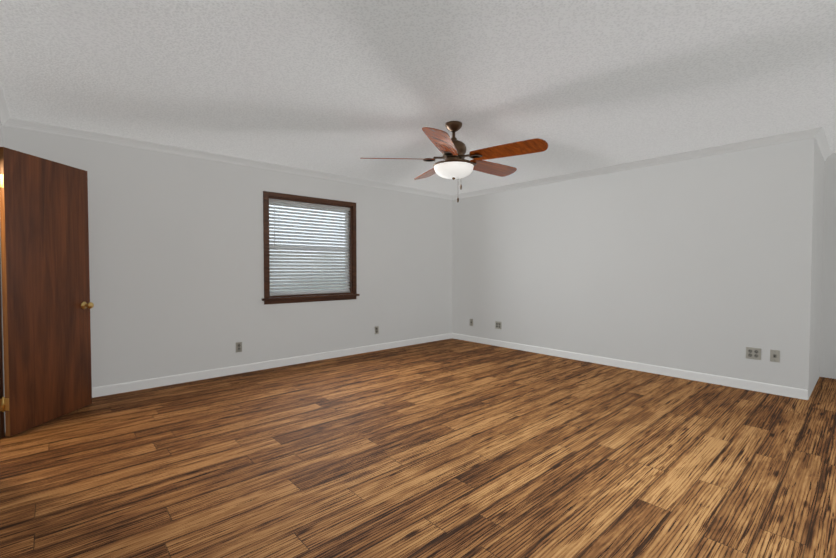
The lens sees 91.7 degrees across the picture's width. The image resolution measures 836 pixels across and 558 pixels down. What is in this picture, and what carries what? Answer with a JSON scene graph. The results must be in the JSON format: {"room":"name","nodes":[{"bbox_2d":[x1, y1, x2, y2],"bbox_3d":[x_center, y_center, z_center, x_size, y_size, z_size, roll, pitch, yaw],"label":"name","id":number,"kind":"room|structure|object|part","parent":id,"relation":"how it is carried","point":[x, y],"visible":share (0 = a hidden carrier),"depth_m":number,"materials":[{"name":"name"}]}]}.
{"room":"empty bedroom","nodes":[
{"label":"empty bedroom","id":0,"kind":"room"},
{"bbox_2d":[0,121,4,413],"bbox_3d":[-1.763,-0.064,1.413,0.140,2.440,5.139,-1,2,-42],"label":"wall","id":1,"kind":"structure","parent":0,"point":[1,136],"depth_m":3.09,"materials":[{"name":"paint"}]},
{"bbox_2d":[0,255,4,438],"bbox_3d":[-2.741,0.076,2.508,0.174,2.106,0.852,-1,2,-42],"label":"door frame","id":2,"kind":"structure","parent":1,"relation":"attached to","point":[2,424],"depth_m":2.85,"materials":[{"name":"brown wood"}]},
{"bbox_2d":[0,82,15,127],"bbox_3d":[-1.712,-1.251,1.470,0.052,0.070,4.950,-1,2,-42],"label":"crown molding","id":3,"kind":"structure","parent":1,"relation":"attached to","point":[7,120],"depth_m":3.18,"materials":[{"name":"grey paint"}]},
{"bbox_2d":[0,147,93,435],"bbox_3d":[-2.881,0.088,3.178,0.182,2.025,0.712,0,1,1],"label":"door","id":4,"kind":"structure","parent":1,"relation":"in","point":[44,229],"depth_m":3.10,"materials":[{"name":"brown wood"}]},
{"bbox_3d":[-2.881,0.093,3.178,0.182,1.669,0.711,0,1,1],"label":"door hardware","id":5,"kind":"part","parent":4,"relation":"part of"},
{"bbox_2d":[2,126,451,387],"bbox_3d":[-1.465,-0.157,5.222,5.668,2.440,0.140,-1,2,-42],"label":"wall","id":6,"kind":"structure","parent":0,"point":[176,259],"depth_m":4.44,"materials":[{"name":"paint"}]},
{"bbox_2d":[6,118,451,199],"bbox_3d":[-1.401,-1.340,5.121,5.388,0.070,0.052,-1,2,-42],"label":"crown molding","id":7,"kind":"structure","parent":6,"relation":"attached to","point":[20,123],"depth_m":4.28,"materials":[{"name":"grey paint"}]},
{"bbox_2d":[236,342,241,351],"bbox_3d":[-2.042,0.778,4.628,0.070,0.114,0.009,-1,2,-42],"label":"electrical outlet","id":8,"kind":"object","parent":6,"relation":"attached to","point":[238,346],"visible":1,"depth_m":4.63,"materials":[{"name":"grey plastic"}]},
{"bbox_2d":[92,333,451,397],"bbox_3d":[-1.414,1.018,5.193,5.388,0.092,0.013,-1,2,-42],"label":"baseboard","id":9,"kind":"structure","parent":6,"relation":"attached to","point":[99,391],"depth_m":4.67,"materials":[{"name":"white paint"}]},
{"bbox_2d":[262,191,359,304],"bbox_3d":[-1.379,-0.378,5.263,1.350,1.340,0.184,-1,2,-42],"label":"window","id":10,"kind":"structure","parent":6,"relation":"in","point":[282,299],"depth_m":5.22,"materials":[{"name":"brown wood"}]},
{"bbox_2d":[269,198,349,295],"bbox_3d":[-1.373,-0.391,5.257,1.142,1.171,0.056,-1,2,-42],"label":"window blinds","id":11,"kind":"object","parent":10,"relation":"attached to","point":[323,286],"visible":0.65,"depth_m":5.22,"materials":[{"name":"white plastic"}]},
{"bbox_2d":[375,326,378,333],"bbox_3d":[-0.603,0.746,5.916,0.070,0.114,0.009,-1,2,-42],"label":"electrical outlet","id":12,"kind":"object","parent":6,"relation":"attached to","point":[376,329],"visible":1,"depth_m":5.92,"materials":[{"name":"grey plastic"}]},
{"bbox_2d":[0,338,835,557],"bbox_3d":[0.640,1.174,2.723,8.308,0.100,6.719,-1,2,-42],"label":"floor","id":13,"kind":"structure","parent":0,"point":[451,448],"depth_m":2.45,"materials":[{"name":"brown wood"}]},
{"bbox_2d":[0,0,835,194],"bbox_3d":[0.640,-1.365,2.661,8.308,0.100,6.719,-1,2,-42],"label":"ceiling","id":14,"kind":"structure","parent":0,"point":[339,87],"depth_m":2.63,"materials":[{"name":"white paint"}]},
{"bbox_2d":[360,121,547,202],"bbox_3d":[0.356,-0.993,3.525,1.488,0.686,1.531,-1,2,-42],"label":"ceiling fan","id":15,"kind":"object","parent":14,"relation":"hanging from","point":[454,164],"visible":1,"depth_m":3.36,"materials":[{"name":"brown wood"}]},
{"bbox_3d":[0.323,-1.178,3.501,0.491,0.314,0.504,-1,2,-42],"label":"motor","id":16,"kind":"part","parent":15,"relation":"part of","materials":[{"name":"brown metal"}]},
{"bbox_3d":[0.307,-0.927,3.498,0.344,0.108,0.344,-1,2,-42],"label":"lamp shade","id":17,"kind":"part","parent":15,"relation":"part of","materials":[{"name":"white glass"}]},
{"bbox_2d":[452,137,819,398],"bbox_3d":[2.121,-0.160,5.360,0.140,2.440,4.439,-1,2,-42],"label":"wall","id":18,"kind":"structure","parent":0,"point":[716,264],"depth_m":4.56,"materials":[{"name":"paint"}]},
{"bbox_2d":[495,321,500,328],"bbox_3d":[1.238,0.713,6.256,0.009,0.114,0.116,-1,2,-42],"label":"electrical outlet","id":19,"kind":"object","parent":18,"relation":"attached to","point":[497,325],"visible":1,"depth_m":6.26,"materials":[{"name":"grey plastic"}]},
{"bbox_2d":[452,333,807,399],"bbox_3d":[2.074,1.015,5.327,0.013,0.092,4.401,-1,2,-42],"label":"baseboard","id":20,"kind":"structure","parent":18,"relation":"attached to","point":[780,390],"depth_m":4.60,"materials":[{"name":"white paint"}]},
{"bbox_2d":[452,127,823,199],"bbox_3d":[2.088,-1.343,5.224,0.052,0.070,4.427,-1,2,-42],"label":"crown molding","id":21,"kind":"structure","parent":18,"relation":"attached to","point":[818,132],"depth_m":4.48,"materials":[{"name":"grey paint"}]},
{"bbox_2d":[746,347,760,359],"bbox_3d":[3.283,0.729,3.973,0.009,0.114,0.116,-1,2,-42],"label":"electrical outlet","id":22,"kind":"object","parent":18,"relation":"attached to","point":[753,353],"visible":1,"depth_m":3.97,"materials":[{"name":"grey plastic"}]},
{"bbox_2d":[770,350,779,362],"bbox_3d":[3.388,0.732,3.852,0.014,0.114,0.070,-1,2,-42],"label":"electrical outlet","id":23,"kind":"object","parent":18,"relation":"attached to","point":[774,355],"visible":1,"depth_m":3.85,"materials":[{"name":"grey plastic"}]},
{"bbox_2d":[812,151,827,390],"bbox_3d":[3.994,-0.131,4.153,1.020,2.440,0.140,-1,2,-42],"label":"wall","id":24,"kind":"structure","parent":0,"point":[822,193],"depth_m":4.30,"materials":[{"name":"paint"}]},
{"bbox_2d":[815,133,831,160],"bbox_3d":[4.018,-1.313,4.016,1.188,0.070,0.052,-1,2,-42],"label":"crown molding","id":25,"kind":"structure","parent":24,"relation":"attached to","point":[823,145],"depth_m":4.04,"materials":[{"name":"grey paint"}]},
{"bbox_2d":[820,153,835,378],"bbox_3d":[5.162,-0.121,3.763,0.140,2.440,2.280,-1,2,-42],"label":"wall","id":26,"kind":"structure","parent":0,"point":[829,371],"depth_m":4.41,"materials":[{"name":"paint"}]},
{"label":"outside","id":27,"kind":"structure","parent":0,"visible":0},
{"bbox_2d":[269,205,344,290],"bbox_3d":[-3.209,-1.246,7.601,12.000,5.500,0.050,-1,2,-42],"label":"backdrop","id":28,"kind":"structure","parent":27,"point":[308,244],"depth_m":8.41,"materials":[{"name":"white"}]}
]}

